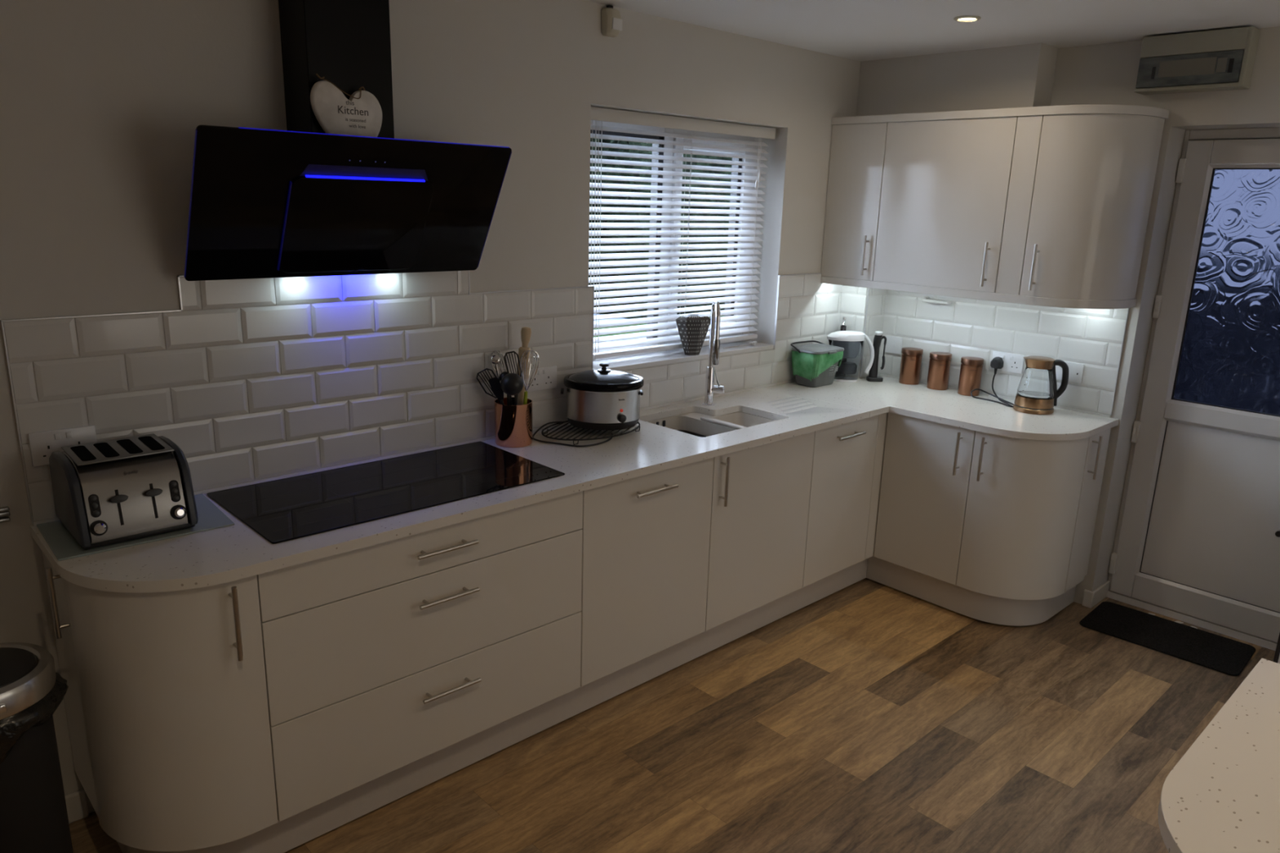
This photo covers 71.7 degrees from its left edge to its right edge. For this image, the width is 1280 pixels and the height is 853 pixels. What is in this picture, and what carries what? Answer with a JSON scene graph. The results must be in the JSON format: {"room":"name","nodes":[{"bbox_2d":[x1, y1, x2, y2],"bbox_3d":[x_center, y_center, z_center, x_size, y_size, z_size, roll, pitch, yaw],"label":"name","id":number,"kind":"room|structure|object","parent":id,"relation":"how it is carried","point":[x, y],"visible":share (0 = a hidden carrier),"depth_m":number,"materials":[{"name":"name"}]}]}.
{"room":"kitchen","nodes":[
{"label":"kitchen","id":0,"kind":"room"},
{"bbox_2d":[0,0,860,813],"bbox_3d":[-0.850,-0.249,2.998,5.811,2.392,0.290,-12,20,-42],"label":"wall","id":1,"kind":"structure","parent":0,"point":[103,103],"depth_m":2.65,"materials":[{"name":"white paint"}]},
{"bbox_2d":[0,506,10,523],"bbox_3d":[-1.644,0.232,2.155,0.184,0.036,0.019,-12,20,-42],"label":"wall rail","id":2,"kind":"object","parent":1,"relation":"attached to","point":[4,511],"visible":1,"depth_m":2.21,"materials":[{"name":"silver metal"}]},
{"bbox_2d":[27,425,97,466],"bbox_3d":[-1.472,0.049,2.264,0.145,0.086,0.014,-12,20,-42],"label":"double socket","id":3,"kind":"object","parent":1,"relation":"attached to","point":[42,444],"visible":0.8,"depth_m":2.24,"materials":[{"name":"white plastic"}]},
{"bbox_2d":[54,433,60,439],"bbox_3d":[-1.477,0.025,2.245,0.012,0.016,0.004,-12,20,-42],"label":"rocker switch","id":4,"kind":"object","parent":3,"relation":"attached to","point":[57,436],"depth_m":2.24,"materials":[{"name":"white plastic"}]},
{"bbox_2d":[66,431,71,438],"bbox_3d":[-1.459,0.022,2.262,0.012,0.016,0.004,-12,20,-42],"label":"rocker switch","id":5,"kind":"object","parent":3,"relation":"attached to","point":[68,434],"depth_m":2.26,"materials":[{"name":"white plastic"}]},
{"bbox_2d":[64,789,88,823],"bbox_3d":[-2.228,1.194,1.864,1.855,0.085,0.016,-12,20,-42],"label":"baseboard","id":6,"kind":"structure","parent":1,"relation":"attached to","point":[77,806],"depth_m":2.46,"materials":[{"name":"white"}]},
{"bbox_2d":[183,0,511,280],"bbox_3d":[-0.809,-0.875,2.464,0.902,0.909,0.283,-12,20,-42],"label":"hood","id":7,"kind":"object","parent":1,"relation":"attached to","point":[302,200],"visible":1,"depth_m":2.42,"materials":[{"name":"black glass"}]},
{"bbox_2d":[310,73,382,137],"bbox_3d":[-0.795,-0.845,2.412,0.199,0.202,0.028,-12,20,-42],"label":"heart sign","id":8,"kind":"object","parent":7,"relation":"on","point":[360,114],"visible":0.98,"depth_m":2.40,"materials":[{"name":"white wood"}]},
{"bbox_2d":[527,365,556,391],"bbox_3d":[-0.366,-0.176,3.276,0.144,0.084,0.014,-12,20,-42],"label":"double socket","id":9,"kind":"object","parent":1,"relation":"attached to","point":[545,378],"visible":0.88,"depth_m":3.28,"materials":[{"name":"white plastic"}]},
{"bbox_2d":[601,4,622,37],"bbox_3d":[-0.097,-1.448,3.157,0.066,0.102,0.052,-12,20,-42],"label":"sensor","id":10,"kind":"object","parent":1,"relation":"attached to","point":[611,20],"visible":1,"depth_m":3.14,"materials":[{"name":"beige plastic"}]},
{"bbox_2d":[588,120,773,370],"bbox_3d":[0.144,-0.793,3.794,1.152,1.002,0.252,-12,20,-42],"label":"window","id":11,"kind":"structure","parent":1,"relation":"in","point":[637,361],"depth_m":3.81,"materials":[{"name":"white plastic"}]},
{"bbox_2d":[588,106,775,359],"bbox_3d":[0.168,-0.803,3.752,1.125,0.955,0.060,-12,20,-42],"label":"blind","id":12,"kind":"object","parent":11,"relation":"attached to","point":[597,113],"visible":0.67,"depth_m":3.72,"materials":[{"name":"white plastic"}]},
{"bbox_2d":[675,314,710,355],"bbox_3d":[0.227,-0.398,3.843,0.164,0.176,0.078,-3,15,-18],"label":"vase","id":13,"kind":"object","parent":11,"relation":"on","point":[692,329],"visible":0.98,"depth_m":3.82,"materials":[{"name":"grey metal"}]},
{"bbox_2d":[723,341,756,348],"bbox_3d":[0.465,-0.378,4.105,0.208,0.022,0.032,-11,19,-40],"label":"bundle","id":14,"kind":"object","parent":11,"relation":"on","point":[753,343],"visible":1,"depth_m":4.14,"materials":[{"name":"white"}]},
{"bbox_2d":[69,577,1275,852],"bbox_3d":[0.756,1.392,1.611,5.811,0.003,4.810,-12,20,-42],"label":"floor","id":15,"kind":"structure","parent":0,"point":[870,716],"depth_m":2.87,"materials":[{"name":"brown wood"}]},
{"bbox_2d":[0,642,73,852],"bbox_3d":[-1.444,0.862,2.005,0.312,0.702,0.319,-12,20,-42],"label":"bin","id":16,"kind":"object","parent":15,"relation":"on","point":[33,815],"visible":1,"depth_m":1.93,"materials":[{"name":"black plastic"}]},
{"bbox_2d":[41,551,278,852],"bbox_3d":[-1.235,0.653,2.248,0.367,0.698,0.614,-12,20,-42],"label":"base cabinet","id":17,"kind":"object","parent":15,"relation":"on","point":[166,700],"visible":0.75,"depth_m":2.10,"materials":[{"name":"grey"}]},
{"bbox_2d":[257,491,582,822],"bbox_3d":[-0.735,0.552,2.705,0.998,0.694,0.614,-12,20,-42],"label":"base cabinet","id":18,"kind":"object","parent":15,"relation":"on","point":[380,659],"visible":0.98,"depth_m":2.45,"materials":[{"name":"grey"}]},
{"bbox_2d":[30,387,870,592],"bbox_3d":[-0.286,0.107,3.030,2.928,0.028,0.596,-12,20,-42],"label":"countertop","id":19,"kind":"structure","parent":18,"relation":"on","point":[236,552],"depth_m":2.56,"materials":[{"name":"stone"}]},
{"bbox_2d":[36,493,234,560],"bbox_3d":[-1.295,0.253,2.283,0.405,0.005,0.298,-12,20,-42],"label":"cutting board","id":20,"kind":"object","parent":19,"relation":"on","point":[59,539],"depth_m":2.21,"materials":[{"name":"grey"}]},
{"bbox_2d":[48,433,198,549],"bbox_3d":[-1.304,0.152,2.236,0.262,0.205,0.281,-12,20,-42],"label":"toaster","id":21,"kind":"object","parent":20,"relation":"on","point":[107,492],"visible":1,"depth_m":2.17,"materials":[{"name":"silver metal"}]},
{"bbox_2d":[206,441,564,543],"bbox_3d":[-0.736,0.172,2.662,0.922,0.005,0.485,-12,20,-42],"label":"induction hob","id":22,"kind":"object","parent":19,"relation":"in","point":[292,508],"visible":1,"depth_m":2.60,"materials":[{"name":"black glass"}]},
{"bbox_2d":[493,396,532,447],"bbox_3d":[-0.447,-0.016,3.128,0.134,0.152,0.134,-12,20,-42],"label":"pot","id":23,"kind":"object","parent":19,"relation":"on","point":[513,424],"visible":0.89,"depth_m":3.08,"materials":[{"name":"orange metal"}]},
{"bbox_2d":[475,368,501,404],"bbox_3d":[-0.499,-0.078,3.088,0.140,0.255,0.016,0,14,-5],"label":"slotted spatula","id":24,"kind":"object","parent":23,"relation":"in","point":[487,369],"visible":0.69,"depth_m":3.06,"materials":[{"name":"black plastic"}]},
{"bbox_2d":[489,354,500,382],"bbox_3d":[-0.499,-0.105,3.101,0.050,0.298,0.016,-1,15,-9],"label":"spoon","id":25,"kind":"object","parent":23,"relation":"in","point":[495,359],"visible":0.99,"depth_m":3.06,"materials":[{"name":"silver metal"}]},
{"bbox_2d":[489,354,500,364],"bbox_3d":[-0.502,-0.233,3.067,0.036,0.034,0.015,1,14,-2],"label":"bowl","id":26,"kind":"object","parent":25,"relation":"on","point":[495,358],"depth_m":3.06,"materials":[{"name":"silver metal"}]},
{"bbox_2d":[488,377,504,404],"bbox_3d":[-0.479,-0.061,3.068,0.086,0.231,0.018,-4,15,-20],"label":"spatula","id":27,"kind":"object","parent":23,"relation":"in","point":[495,384],"visible":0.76,"depth_m":3.04,"materials":[{"name":"black plastic"}]},
{"bbox_2d":[490,350,512,405],"bbox_3d":[-0.488,-0.116,3.132,0.057,0.304,0.093,-12,20,-42],"label":"whisk","id":28,"kind":"object","parent":23,"relation":"in","point":[500,352],"visible":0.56,"depth_m":3.12,"materials":[{"name":"black plastic"}]},
{"bbox_2d":[499,371,510,404],"bbox_3d":[-0.472,-0.076,3.113,0.042,0.236,0.021,0,15,-7],"label":"serving spoon","id":29,"kind":"object","parent":23,"relation":"in","point":[502,375],"visible":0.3,"depth_m":3.09,"materials":[{"name":"black plastic"}]},
{"bbox_2d":[499,371,507,381],"bbox_3d":[-0.470,-0.170,3.089,0.042,0.040,0.021,1,14,-2],"label":"bowl","id":30,"kind":"object","parent":29,"relation":"on","point":[503,374],"depth_m":3.08,"materials":[{"name":"black plastic"}]},
{"bbox_2d":[500,373,523,405],"bbox_3d":[-0.440,-0.063,3.051,0.069,0.244,0.062,-12,20,-42],"label":"ladle","id":31,"kind":"object","parent":23,"relation":"in","point":[512,384],"visible":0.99,"depth_m":3.01,"materials":[{"name":"black plastic"}]},
{"bbox_2d":[503,351,522,404],"bbox_3d":[-0.444,-0.111,3.102,0.064,0.311,0.013,3,14,6],"label":"slotted turner","id":32,"kind":"object","parent":23,"relation":"in","point":[514,352],"visible":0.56,"depth_m":3.07,"materials":[{"name":"black plastic"}]},
{"bbox_2d":[516,326,531,404],"bbox_3d":[-0.418,-0.152,3.125,0.070,0.399,0.042,-4,15,-20],"label":"rolling pin","id":33,"kind":"object","parent":23,"relation":"in","point":[526,332],"visible":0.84,"depth_m":3.09,"materials":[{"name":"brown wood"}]},
{"bbox_2d":[520,350,539,404],"bbox_3d":[-0.385,-0.110,3.092,0.066,0.317,0.066,-12,20,-42],"label":"whisk","id":34,"kind":"object","parent":23,"relation":"in","point":[525,400],"visible":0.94,"depth_m":3.08,"materials":[{"name":"silver metal"}]},
{"bbox_2d":[532,421,613,447],"bbox_3d":[-0.247,0.026,3.208,0.288,0.040,0.208,3,14,5],"label":"power cord","id":35,"kind":"object","parent":19,"relation":"on","point":[553,422],"visible":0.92,"depth_m":3.15,"materials":[{"name":"black plastic"}]},
{"bbox_2d":[541,420,639,444],"bbox_3d":[-0.180,0.013,3.307,0.421,0.022,0.277,-12,20,-42],"label":"trivet","id":36,"kind":"object","parent":19,"relation":"on","point":[543,433],"visible":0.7,"depth_m":3.22,"materials":[{"name":"black metal"}]},
{"bbox_2d":[560,362,644,430],"bbox_3d":[-0.141,-0.123,3.319,0.310,0.233,0.248,1,14,-3],"label":"slow cooker","id":37,"kind":"object","parent":36,"relation":"on","point":[602,398],"visible":1,"depth_m":3.24,"materials":[{"name":"silver metal"}]},
{"bbox_2d":[645,411,775,436],"bbox_3d":[0.291,0.067,3.628,0.551,0.186,0.405,-12,20,-42],"label":"sink","id":38,"kind":"object","parent":19,"relation":"in","point":[708,425],"visible":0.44,"depth_m":3.72,"materials":[{"name":"beige"}]},
{"bbox_2d":[677,430,707,437],"bbox_3d":[0.199,0.116,3.552,0.228,0.116,0.332,-12,20,-42],"label":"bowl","id":39,"kind":"object","parent":38,"relation":"in","point":[683,431],"visible":0.07,"depth_m":3.67,"materials":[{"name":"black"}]},
{"bbox_2d":[702,300,724,405],"bbox_3d":[0.306,-0.305,3.729,0.094,0.455,0.136,8,16,22],"label":"tap","id":40,"kind":"object","parent":19,"relation":"on","point":[714,341],"visible":1,"depth_m":3.75,"materials":[{"name":"silver metal"}]},
{"bbox_2d":[704,365,714,404],"bbox_3d":[0.299,-0.179,3.804,0.037,0.162,0.037,-12,20,-42],"label":"tap","id":41,"kind":"object","parent":40,"relation":"on","point":[709,379],"depth_m":3.79,"materials":[{"name":"silver metal"}]},
{"bbox_2d":[116,555,1075,852],"bbox_3d":[0.160,0.848,3.351,3.802,0.149,0.762,-6,16,-29],"label":"plinth","id":42,"kind":"object","parent":15,"relation":"on","point":[287,834],"visible":0.49,"depth_m":3.09,"materials":[{"name":"cream matt painted board"}]},
{"bbox_2d":[580,457,714,686],"bbox_3d":[-0.149,0.431,3.242,0.604,0.694,0.614,-12,20,-42],"label":"door","id":43,"kind":"structure","parent":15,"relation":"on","point":[646,538],"depth_m":3.03,"materials":[{"name":"grey"}]},
{"bbox_2d":[705,431,814,631],"bbox_3d":[0.293,0.341,3.646,0.603,0.692,0.614,-12,20,-42],"label":"base cabinet","id":44,"kind":"object","parent":15,"relation":"on","point":[761,494],"visible":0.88,"depth_m":3.44,"materials":[{"name":"grey"}]},
{"bbox_2d":[802,412,888,587],"bbox_3d":[0.715,0.253,4.032,0.550,0.694,0.614,-12,20,-42],"label":"base cabinet","id":45,"kind":"object","parent":15,"relation":"on","point":[847,461],"visible":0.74,"depth_m":3.83,"materials":[{"name":"grey"}]},
{"bbox_2d":[873,412,975,585],"bbox_3d":[1.423,0.266,4.061,0.625,0.694,0.429,-12,20,-42],"label":"base cabinet","id":46,"kind":"object","parent":15,"relation":"on","point":[926,467],"visible":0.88,"depth_m":3.86,"materials":[{"name":"grey"}]},
{"bbox_2d":[764,375,1119,440],"bbox_3d":[1.314,-0.095,4.000,0.760,0.028,1.340,-12,20,-42],"label":"countertop","id":47,"kind":"structure","parent":46,"relation":"on","point":[948,407],"depth_m":3.87,"materials":[{"name":"stone"}]},
{"bbox_2d":[790,340,844,387],"bbox_3d":[0.857,-0.303,4.298,0.247,0.200,0.187,-11,19,-40],"label":"caddy","id":48,"kind":"object","parent":47,"relation":"on","point":[814,365],"visible":1,"depth_m":4.24,"materials":[{"name":"green plastic"}]},
{"bbox_2d":[840,315,846,330],"bbox_3d":[1.025,-0.406,4.500,0.064,0.308,0.063,-12,20,-42],"label":"bottle","id":49,"kind":"object","parent":47,"relation":"on","point":[843,327],"visible":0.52,"depth_m":4.46,"materials":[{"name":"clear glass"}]},
{"bbox_2d":[826,330,874,382],"bbox_3d":[1.042,-0.349,4.397,0.240,0.250,0.112,2,14,1],"label":"jug","id":50,"kind":"object","parent":47,"relation":"on","point":[851,341],"visible":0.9,"depth_m":4.36,"materials":[{"name":"white plastic"}]},
{"bbox_2d":[866,330,886,382],"bbox_3d":[1.184,-0.351,4.418,0.083,0.252,0.052,2,14,0],"label":"gadget","id":51,"kind":"object","parent":47,"relation":"on","point":[873,376],"visible":1,"depth_m":4.41,"materials":[{"name":"black plastic"}]},
{"bbox_2d":[898,346,923,384],"bbox_3d":[1.346,-0.303,4.401,0.102,0.175,0.102,-12,20,-42],"label":"copper canister","id":52,"kind":"object","parent":47,"relation":"on","point":[911,357],"visible":1,"depth_m":4.36,"materials":[{"name":"brown metal"}]},
{"bbox_2d":[926,351,951,390],"bbox_3d":[1.450,-0.271,4.291,0.102,0.175,0.102,14,19,41],"label":"copper canister","id":53,"kind":"object","parent":47,"relation":"on","point":[940,362],"visible":1,"depth_m":4.25,"materials":[{"name":"brown metal"}]},
{"bbox_2d":[957,356,983,395],"bbox_3d":[1.559,-0.239,4.176,0.102,0.175,0.102,-10,19,-39],"label":"copper canister","id":54,"kind":"object","parent":47,"relation":"on","point":[971,367],"visible":0.98,"depth_m":4.14,"materials":[{"name":"brown metal"}]},
{"bbox_2d":[970,356,1013,407],"bbox_3d":[1.651,-0.209,4.041,0.126,0.191,0.232,-7,17,-30],"label":"plug","id":55,"kind":"object","parent":47,"relation":"on","point":[997,362],"visible":0.95,"depth_m":4.09,"materials":[{"name":"black plastic"}]},
{"bbox_2d":[1013,355,1069,414],"bbox_3d":[1.742,-0.182,3.853,0.194,0.236,0.166,12,17,34],"label":"glass kettle","id":56,"kind":"object","parent":47,"relation":"on","point":[1037,393],"visible":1,"depth_m":3.81,"materials":[{"name":"clear glass"}]},
{"bbox_2d":[955,428,1111,599],"bbox_3d":[1.694,0.348,3.771,0.608,0.694,0.377,-12,20,-42],"label":"base cabinet","id":57,"kind":"object","parent":15,"relation":"on","point":[1032,507],"visible":0.84,"depth_m":3.64,"materials":[{"name":"grey"}]},
{"bbox_2d":[1079,601,1255,675],"bbox_3d":[2.215,0.882,3.733,0.594,0.008,0.344,15,20,43],"label":"door mat","id":58,"kind":"object","parent":15,"relation":"on","point":[1211,651],"visible":1,"depth_m":3.71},
{"bbox_2d":[1272,632,1279,663],"bbox_3d":[2.560,0.201,2.802,0.610,1.810,0.610,-12,20,-42],"label":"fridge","id":59,"kind":"object","parent":15,"relation":"on","point":[1277,655],"visible":0.02,"depth_m":2.99,"materials":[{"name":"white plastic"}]},
{"bbox_3d":[1.242,1.055,1.272,0.780,0.844,0.865,-12,20,-42],"label":"base cabinet","id":60,"kind":"object","parent":15,"relation":"on","visible":0},
{"bbox_2d":[1157,657,1279,852],"bbox_3d":[1.253,0.632,1.165,0.839,0.028,0.930,-12,20,-42],"label":"countertop","id":61,"kind":"structure","parent":60,"relation":"on","point":[1223,795],"depth_m":1.38,"materials":[{"name":"stone"}]},
{"bbox_2d":[586,0,1279,61],"bbox_3d":[0.751,-0.978,1.008,5.911,0.100,4.980,-12,20,-42],"label":"ceiling","id":62,"kind":"structure","parent":0,"point":[860,30],"depth_m":3.23,"materials":[{"name":"white paint"}]},
{"bbox_2d":[953,15,981,22],"bbox_3d":[1.182,-1.472,3.197,0.094,0.006,0.094,-12,20,-42],"label":"recessed light","id":63,"kind":"object","parent":62,"relation":"in","point":[962,18],"visible":1,"depth_m":3.19,"materials":[{"name":"white glass"}]},
{"bbox_2d":[838,42,1057,378],"bbox_3d":[1.373,-0.513,4.280,0.176,2.392,0.862,-12,20,-42],"label":"wall","id":64,"kind":"structure","parent":0,"point":[1016,76],"depth_m":3.96,"materials":[{"name":"white paint"}]},
{"bbox_2d":[877,26,1279,604],"bbox_3d":[2.817,-0.173,3.120,0.300,2.392,4.600,-12,20,-42],"label":"wall","id":65,"kind":"structure","parent":0,"point":[1112,345],"depth_m":3.80,"materials":[{"name":"white paint"}]},
{"bbox_2d":[821,122,887,280],"bbox_3d":[1.111,-1.076,4.266,0.386,0.704,0.296,-12,20,-42],"label":"upper cabinet","id":66,"kind":"object","parent":65,"relation":"attached to","point":[857,151],"visible":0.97,"depth_m":4.15,"materials":[{"name":"grey"}]},
{"bbox_2d":[884,335,902,354],"bbox_3d":[1.290,-0.415,4.503,0.011,0.086,0.091,-12,20,-42],"label":"plate","id":67,"kind":"object","parent":65,"relation":"attached to","point":[894,344],"visible":0.98,"depth_m":4.50,"materials":[{"name":"white plastic"}]},
{"bbox_2d":[922,296,951,304],"bbox_3d":[1.435,-0.609,4.275,0.045,0.023,0.135,-12,20,-42],"label":"bar","id":68,"kind":"object","parent":65,"relation":"attached to","point":[926,299],"visible":1,"depth_m":4.26,"materials":[{"name":"white plastic"}]},
{"bbox_2d":[873,116,1017,293],"bbox_3d":[1.416,-0.987,3.953,0.386,0.704,0.592,-12,20,-42],"label":"upper cabinet","id":69,"kind":"object","parent":65,"relation":"attached to","point":[945,184],"visible":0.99,"depth_m":3.83,"materials":[{"name":"grey"}]},
{"bbox_2d":[820,275,1136,309],"bbox_3d":[1.398,-0.592,3.901,1.374,0.035,0.290,10,17,31],"label":"cabinet pelmet","id":70,"kind":"object","parent":69,"relation":"attached to","point":[1000,297],"visible":0.98,"depth_m":3.75,"materials":[{"name":"white"}]},
{"bbox_2d":[831,104,1169,124],"bbox_3d":[1.424,-1.309,3.726,1.380,0.033,0.308,11,17,32],"label":"crown molding","id":71,"kind":"structure","parent":69,"relation":"on","point":[1162,113],"depth_m":3.56,"materials":[{"name":"white wood"}]},
{"bbox_2d":[991,351,1024,373],"bbox_3d":[1.696,-0.296,4.085,0.012,0.086,0.147,-12,20,-42],"label":"double socket","id":72,"kind":"object","parent":65,"relation":"attached to","point":[1013,362],"visible":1,"depth_m":4.07,"materials":[{"name":"white plastic"}]},
{"bbox_2d":[995,115,1043,294],"bbox_3d":[1.667,-0.920,3.721,0.349,0.704,0.101,-12,20,-42],"label":"upper cabinet","id":73,"kind":"object","parent":65,"relation":"attached to","point":[1028,128],"visible":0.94,"depth_m":3.60,"materials":[{"name":"grey"}]},
{"bbox_2d":[1055,360,1084,383],"bbox_3d":[1.880,-0.242,3.896,0.012,0.086,0.132,-12,20,-42],"label":"switch plate","id":74,"kind":"object","parent":65,"relation":"attached to","point":[1076,370],"visible":0.47,"depth_m":3.87,"materials":[{"name":"white plastic"}]},
{"bbox_2d":[1019,113,1164,300],"bbox_3d":[1.802,-0.874,3.555,0.385,0.704,0.329,-12,20,-42],"label":"upper cabinet","id":75,"kind":"object","parent":65,"relation":"attached to","point":[1095,177],"visible":1,"depth_m":3.48,"materials":[{"name":"grey"}]},
{"bbox_2d":[1081,580,1110,608],"bbox_3d":[2.086,0.762,4.048,0.203,0.078,0.042,-12,20,-42],"label":"baseboard","id":76,"kind":"structure","parent":65,"relation":"attached to","point":[1090,599],"depth_m":3.99,"materials":[{"name":"white wood"}]},
{"bbox_2d":[1106,127,1279,650],"bbox_3d":[2.514,-0.124,3.561,0.106,2.060,0.894,-12,20,-42],"label":"door","id":77,"kind":"structure","parent":65,"relation":"in","point":[1197,543],"depth_m":3.67,"materials":[{"name":"white plastic"}]},
{"bbox_2d":[1134,26,1260,94],"bbox_3d":[2.097,-1.376,3.344,0.108,0.203,0.364,-12,20,-42],"label":"fuse box","id":78,"kind":"object","parent":65,"relation":"attached to","point":[1219,60],"visible":1,"depth_m":3.29,"materials":[{"name":"beige plastic"}]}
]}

